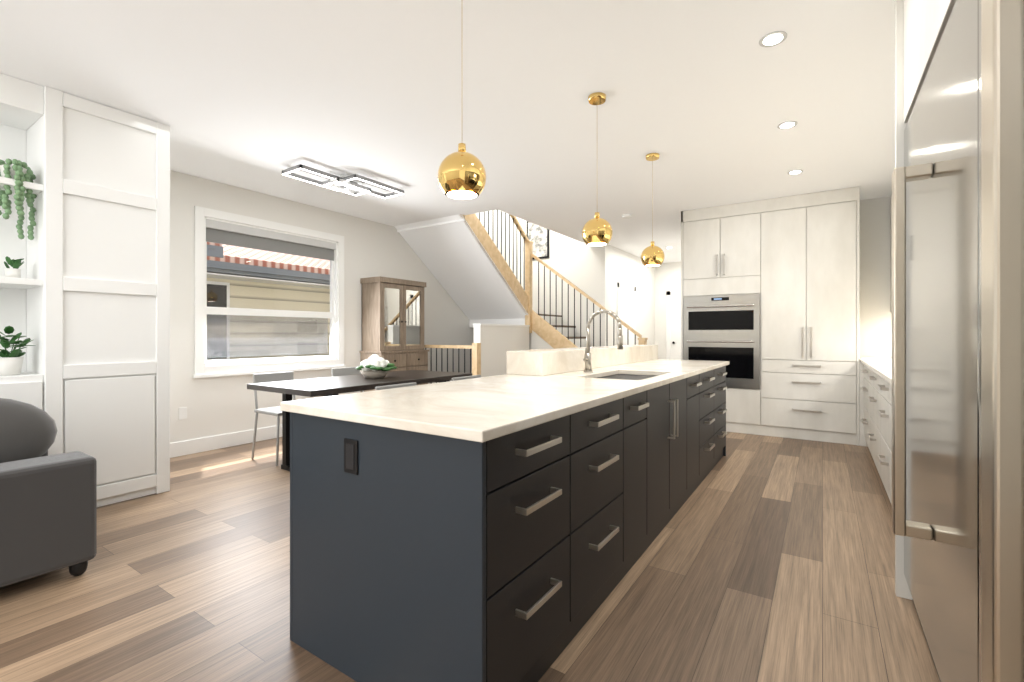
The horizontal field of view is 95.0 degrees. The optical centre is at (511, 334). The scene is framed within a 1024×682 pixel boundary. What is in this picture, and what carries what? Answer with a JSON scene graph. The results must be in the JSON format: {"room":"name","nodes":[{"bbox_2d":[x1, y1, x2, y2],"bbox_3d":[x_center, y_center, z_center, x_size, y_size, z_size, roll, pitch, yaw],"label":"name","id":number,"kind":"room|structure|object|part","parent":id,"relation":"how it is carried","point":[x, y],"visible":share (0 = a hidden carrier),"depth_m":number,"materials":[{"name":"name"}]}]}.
{"room":"kitchen","nodes":[
{"label":"kitchen","id":0,"kind":"room"},
{"bbox_2d":[170,170,503,442],"bbox_3d":[-2.327,-1.555,5.978,0.120,5.450,13.640,0,0,34],"label":"wall","id":1,"kind":"structure","parent":0,"point":[219,405],"depth_m":5.23,"materials":[{"name":"white paint"}]},
{"bbox_2d":[179,407,186,419],"bbox_3d":[-3.194,0.763,4.554,0.006,0.115,0.070,0,0,34],"label":"outlet","id":2,"kind":"object","parent":1,"relation":"attached to","point":[183,413],"visible":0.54,"depth_m":4.55,"materials":[{"name":"white plastic"}]},
{"bbox_2d":[170,425,281,457],"bbox_3d":[-2.558,1.100,5.507,0.013,0.140,3.240,0,0,34],"label":"baseboard","id":3,"kind":"structure","parent":1,"relation":"attached to","point":[188,447],"depth_m":4.83,"materials":[{"name":"white wood"}]},
{"bbox_2d":[193,206,345,377],"bbox_3d":[-2.699,-0.425,5.384,0.155,1.700,1.750,0,0,34],"label":"window","id":4,"kind":"structure","parent":1,"relation":"in","point":[232,229],"depth_m":5.25,"materials":[{"name":"white"}]},
{"bbox_2d":[0,0,894,262],"bbox_3d":[0.291,-1.720,4.244,6.400,0.300,13.640,0,0,34],"label":"ceiling","id":5,"kind":"structure","parent":0,"point":[705,99],"depth_m":3.05,"materials":[{"name":"white paint"}]},
{"bbox_2d":[282,164,403,197],"bbox_3d":[-1.644,-1.511,4.673,0.500,0.116,1.060,0,0,34],"label":"flush-mount light","id":6,"kind":"object","parent":5,"relation":"attached to","point":[346,181],"visible":1,"depth_m":4.60,"materials":[{"name":"white"}]},
{"bbox_2d":[437,143,485,198],"bbox_3d":[-0.206,-1.073,1.935,0.200,0.993,0.200,0,0,34],"label":"pendant light","id":7,"kind":"object","parent":5,"relation":"hanging from","point":[461,173],"visible":1,"depth_m":1.86,"materials":[{"name":"gold metal"}]},
{"bbox_2d":[582,92,612,245],"bbox_3d":[0.561,-1.083,3.094,0.200,0.973,0.200,0,0,34],"label":"pendant light","id":8,"kind":"object","parent":5,"relation":"hanging from","point":[597,230],"visible":1,"depth_m":3.04,"materials":[{"name":"gold metal"}]},
{"bbox_2d":[622,214,631,218],"bbox_3d":[1.505,-1.552,6.151,0.130,0.034,0.130,0,0,34],"label":"smoke detector","id":9,"kind":"object","parent":5,"relation":"attached to","point":[626,216],"visible":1,"depth_m":6.11,"materials":[{"name":"white plastic"}]},
{"bbox_2d":[641,153,664,266],"bbox_3d":[1.229,-1.087,4.103,0.200,0.963,0.200,0,0,34],"label":"pendant light","id":10,"kind":"object","parent":5,"relation":"hanging from","point":[652,255],"visible":1,"depth_m":4.05,"materials":[{"name":"gold metal"}]},
{"bbox_2d":[759,31,786,46],"bbox_3d":[1.384,-1.567,2.490,0.131,0.005,0.131,0,0,27],"label":"recessed light","id":11,"kind":"object","parent":5,"relation":"in","point":[771,39],"depth_m":2.49,"materials":[{"name":"grey"}]},
{"bbox_2d":[777,121,797,128],"bbox_3d":[2.057,-1.567,3.507,0.131,0.005,0.131,0,0,27],"label":"recessed light","id":12,"kind":"object","parent":5,"relation":"in","point":[789,124],"depth_m":3.50,"materials":[{"name":"grey"}]},
{"bbox_2d":[787,170,802,174],"bbox_3d":[2.731,-1.567,4.524,0.131,0.005,0.131,0,0,25],"label":"recessed light","id":13,"kind":"object","parent":5,"relation":"in","point":[793,172],"depth_m":4.52,"materials":[{"name":"grey"}]},
{"bbox_2d":[0,432,939,681],"bbox_3d":[0.291,1.230,4.244,6.760,0.120,14.000,0,0,34],"label":"floor","id":14,"kind":"structure","parent":0,"point":[763,558],"depth_m":2.13,"materials":[{"name":"brown wood"}]},
{"bbox_2d":[0,451,96,587],"bbox_3d":[-2.753,0.715,2.182,1.080,0.910,1.040,0,0,34],"label":"sofa","id":15,"kind":"object","parent":14,"relation":"on","point":[48,514],"visible":0.94,"depth_m":2.15,"materials":[{"name":"grey fabric"}]},
{"bbox_2d":[0,398,56,462],"bbox_3d":[-2.691,0.505,2.213,0.470,0.430,0.760,0,0,34],"label":"cushion","id":16,"kind":"object","parent":15,"relation":"attached to","point":[28,431],"visible":0.81,"depth_m":2.31,"materials":[{"name":"grey fabric"}]},
{"bbox_2d":[0,73,169,506],"bbox_3d":[-3.664,-0.199,2.851,1.098,2.738,2.330,0,0,34],"label":"built-in cabinet","id":17,"kind":"object","parent":14,"relation":"on","point":[85,302],"depth_m":3.17,"materials":[{"name":"white wood"}]},
{"bbox_2d":[4,256,23,277],"bbox_3d":[-3.137,-0.420,2.960,0.088,0.138,0.088,0,0,34],"label":"plant","id":18,"kind":"object","parent":17,"relation":"on","point":[14,271],"visible":1,"depth_m":2.94,"materials":[{"name":"green plant"}]},
{"bbox_2d":[0,326,35,374],"bbox_3d":[-3.139,0.096,2.924,0.213,0.305,0.244,0,0,34],"label":"leafy plant","id":19,"kind":"object","parent":17,"relation":"on","point":[11,363],"visible":1,"depth_m":2.92,"materials":[{"name":"green plant"}]},
{"bbox_2d":[0,158,36,239],"bbox_3d":[-3.106,-0.845,2.930,0.242,0.470,0.219,0,0,34],"label":"trailing plant","id":20,"kind":"object","parent":17,"relation":"on","point":[18,173],"visible":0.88,"depth_m":2.89,"materials":[{"name":"green plant"}]},
{"bbox_2d":[251,371,294,465],"bbox_3d":[-2.154,0.770,4.484,0.457,0.800,0.458,0,0,34],"label":"chair","id":21,"kind":"object","parent":14,"relation":"on","point":[271,377],"visible":0.58,"depth_m":4.42,"materials":[{"name":"grey"}]},
{"bbox_2d":[331,367,363,391],"bbox_3d":[-1.685,0.770,5.193,0.457,0.800,0.458,0,0,34],"label":"chair","id":22,"kind":"object","parent":14,"relation":"on","point":[344,371],"visible":0.12,"depth_m":5.28,"materials":[{"name":"grey"}]},
{"bbox_2d":[247,370,471,470],"bbox_3d":[-1.321,0.790,4.472,0.900,0.760,1.900,0,0,34],"label":"dining table","id":23,"kind":"object","parent":14,"relation":"on","point":[324,386],"visible":0.44,"depth_m":4.06,"materials":[{"name":"black wood"}]},
{"bbox_2d":[356,354,396,377],"bbox_3d":[-1.298,0.296,4.511,0.429,0.226,0.399,0,0,34],"label":"flower bowl","id":24,"kind":"object","parent":23,"relation":"on","point":[375,366],"visible":1,"depth_m":4.39,"materials":[{"name":"beige stone"}]},
{"bbox_2d":[359,276,428,391],"bbox_3d":[-1.609,0.205,6.533,0.457,1.930,0.890,0,0,34],"label":"hutch","id":25,"kind":"object","parent":14,"relation":"on","point":[393,320],"visible":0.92,"depth_m":6.32,"materials":[{"name":"brown wood"}]},
{"bbox_2d":[375,382,416,390],"bbox_3d":[-1.040,0.770,3.627,0.457,0.800,0.458,0,0,34],"label":"chair","id":26,"kind":"object","parent":14,"relation":"on","point":[395,386],"visible":0.15,"depth_m":3.49,"materials":[{"name":"grey"}]},
{"bbox_2d":[424,343,480,383],"bbox_3d":[-0.985,0.640,6.720,1.291,1.060,0.090,0,0,34],"label":"guard rail","id":27,"kind":"object","parent":14,"relation":"on","point":[476,357],"visible":0.35,"depth_m":6.44,"materials":[{"name":"brown wood"}]},
{"bbox_2d":[452,375,480,380],"bbox_3d":[-0.582,0.770,4.319,0.457,0.800,0.458,0,0,34],"label":"chair","id":28,"kind":"object","parent":14,"relation":"on","point":[465,377],"visible":0.08,"depth_m":4.18,"materials":[{"name":"grey"}]},
{"bbox_2d":[290,361,728,681],"bbox_3d":[0.624,0.728,3.156,0.966,0.883,3.908,0,0,34],"label":"kitchen island","id":29,"kind":"object","parent":14,"relation":"on","point":[511,524],"depth_m":1.58,"materials":[{"name":"black wood"}]},
{"bbox_2d":[343,438,358,475],"bbox_3d":[-0.547,0.412,1.592,0.070,0.115,0.008,0,0,33],"label":"outlet","id":30,"kind":"object","parent":29,"relation":"attached to","point":[350,445],"depth_m":1.59,"materials":[{"name":"black plastic"}]},
{"bbox_2d":[280,357,727,444],"bbox_3d":[0.615,0.271,3.161,0.960,0.032,3.960,0,0,34],"label":"island countertop","id":31,"kind":"structure","parent":29,"relation":"on","point":[473,409],"depth_m":1.85,"materials":[{"name":"white stone"}]},
{"bbox_2d":[580,313,623,372],"bbox_3d":[0.600,0.054,3.147,0.281,0.402,0.113,0,0,34],"label":"faucet","id":32,"kind":"object","parent":31,"relation":"on","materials":[{"name":"silver metal"}]},
{"bbox_2d":[600,373,655,380],"bbox_3d":[0.743,0.387,3.034,0.414,0.224,0.744,0,0,34],"label":"sink","id":33,"kind":"object","parent":31,"relation":"in","point":[627,376],"depth_m":3.28,"materials":[{"name":"grey metal"}]},
{"bbox_2d":[394,210,647,349],"bbox_3d":[0.299,-0.866,6.970,3.154,4.072,3.154,0,0,34],"label":"staircase","id":34,"kind":"structure","parent":14,"relation":"on","point":[460,256],"depth_m":7.18,"materials":[{"name":"white paint"}]},
{"bbox_3d":[1.067,-0.229,7.065,1.780,2.162,0.060,0,0,33],"label":"rail","id":35,"kind":"part","parent":34,"relation":"part of","materials":[{"name":"brown wood"}]},
{"bbox_2d":[681,200,760,434],"bbox_3d":[2.690,-0.199,5.967,0.899,2.736,0.671,0,0,34],"label":"tall cabinet","id":36,"kind":"object","parent":14,"relation":"on","point":[721,245],"depth_m":5.64,"materials":[{"name":"white wood"}]},
{"bbox_2d":[683,294,759,389],"bbox_3d":[2.513,0.080,5.676,0.851,1.110,0.097,0,0,33],"label":"oven","id":37,"kind":"object","parent":36,"relation":"in","point":[716,327],"depth_m":5.63,"materials":[{"name":"silver metal"}]},
{"bbox_2d":[761,186,859,445],"bbox_3d":[3.451,-0.199,5.463,0.926,2.736,0.671,0,0,34],"label":"tall cabinet","id":38,"kind":"object","parent":14,"relation":"on","point":[770,300],"depth_m":5.19,"materials":[{"name":"white wood"}]},
{"bbox_2d":[860,366,863,445],"bbox_3d":[4.116,0.729,5.039,0.649,0.882,0.645,0,0,34],"label":"base cabinet","id":39,"kind":"object","parent":14,"relation":"on","point":[861,367],"depth_m":4.94,"materials":[{"name":"wood"}]},
{"bbox_2d":[864,366,867,446],"bbox_3d":[3.717,0.729,4.405,0.616,0.882,0.847,0,0,34],"label":"base cabinet","id":40,"kind":"object","parent":14,"relation":"on","point":[865,367],"depth_m":4.62,"materials":[{"name":"wood"}]},
{"bbox_2d":[868,370,875,464],"bbox_3d":[3.249,0.729,3.699,0.616,0.882,0.847,0,0,34],"label":"base cabinet","id":41,"kind":"object","parent":14,"relation":"on","point":[871,377],"depth_m":4.06,"materials":[{"name":"wood"}]},
{"bbox_2d":[876,374,891,504],"bbox_3d":[2.782,0.729,2.992,0.616,0.882,0.847,0,0,34],"label":"base cabinet","id":42,"kind":"object","parent":14,"relation":"on","point":[876,406],"depth_m":3.22,"materials":[{"name":"wood"}]},
{"bbox_2d":[860,358,891,385],"bbox_3d":[3.182,0.271,3.624,0.646,0.032,4.036,0,0,34],"label":"countertop","id":43,"kind":"structure","parent":42,"relation":"on","point":[882,366],"depth_m":3.91,"materials":[{"name":"white stone"}]},
{"bbox_2d":[892,0,1023,681],"bbox_3d":[1.329,-0.199,0.943,0.777,2.737,2.440,0,0,34],"label":"fridge","id":44,"kind":"object","parent":14,"relation":"on","point":[958,350],"visible":1,"depth_m":1.23,"materials":[{"name":"grey metal"}]},
{"bbox_2d":[473,324,529,376],"bbox_3d":[-0.129,0.507,6.981,0.140,1.325,1.284,0,0,34],"label":"wall","id":45,"kind":"structure","parent":0,"point":[497,341],"depth_m":6.75,"materials":[{"name":"white paint"}]},
{"bbox_2d":[504,212,599,346],"bbox_3d":[0.649,-1.555,8.708,2.070,5.450,0.120,0,0,34],"label":"wall","id":46,"kind":"structure","parent":0,"point":[597,273],"depth_m":8.43,"materials":[{"name":"white paint"}]},
{"bbox_2d":[526,221,548,259],"bbox_3d":[0.479,-1.780,8.732,0.480,0.740,0.027,0,0,34],"label":"picture frame","id":47,"kind":"object","parent":46,"relation":"attached to","point":[537,236],"visible":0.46,"depth_m":8.71,"materials":[{"name":"black metal"}]},
{"bbox_2d":[600,244,655,345],"bbox_3d":[2.354,-1.555,9.282,0.120,5.450,2.960,0,0,34],"label":"wall","id":48,"kind":"structure","parent":0,"point":[616,265],"depth_m":8.90,"materials":[{"name":"white paint"}]},
{"bbox_2d":[617,282,635,344],"bbox_3d":[2.170,0.110,8.877,0.019,2.120,0.980,0,0,34],"label":"door","id":49,"kind":"structure","parent":48,"relation":"attached to","point":[626,303],"depth_m":8.86,"materials":[{"name":"white"}]},
{"bbox_2d":[656,262,680,358],"bbox_3d":[3.855,-0.350,9.992,1.560,3.040,0.120,0,0,34],"label":"wall","id":50,"kind":"structure","parent":0,"point":[668,275],"depth_m":10.28,"materials":[{"name":"white paint"}]},
{"bbox_2d":[666,291,680,359],"bbox_3d":[3.793,0.110,9.943,1.030,2.120,0.029,0,0,34],"label":"door","id":51,"kind":"structure","parent":50,"relation":"attached to","point":[673,298],"depth_m":10.15,"materials":[{"name":"white paint"}]},
{"bbox_2d":[860,196,891,356],"bbox_3d":[3.661,-0.350,5.803,2.500,3.040,0.120,0,0,34],"label":"wall","id":52,"kind":"structure","parent":0,"point":[875,315],"depth_m":5.39,"materials":[{"name":"white paint"}]},
{"bbox_2d":[890,194,891,312],"bbox_3d":[4.236,-0.908,4.955,0.356,1.317,0.652,0,0,34],"label":"upper cabinet","id":53,"kind":"object","parent":52,"relation":"attached to","point":[891,194],"depth_m":5.24,"materials":[{"name":"wood"}]},
{"label":"outside","id":54,"kind":"structure","parent":0,"visible":0},
{"bbox_3d":[-11.963,2.420,13.914,24.690,0.100,50.000,0,0,33],"label":"ground","id":55,"kind":"structure","parent":54,"visible":0},
{"bbox_2d":[207,242,329,359],"bbox_3d":[-6.088,-0.858,10.025,6.580,6.456,22.000,0,0,34],"label":"window view","id":56,"kind":"structure","parent":55,"relation":"on","point":[240,285],"depth_m":7.80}
]}

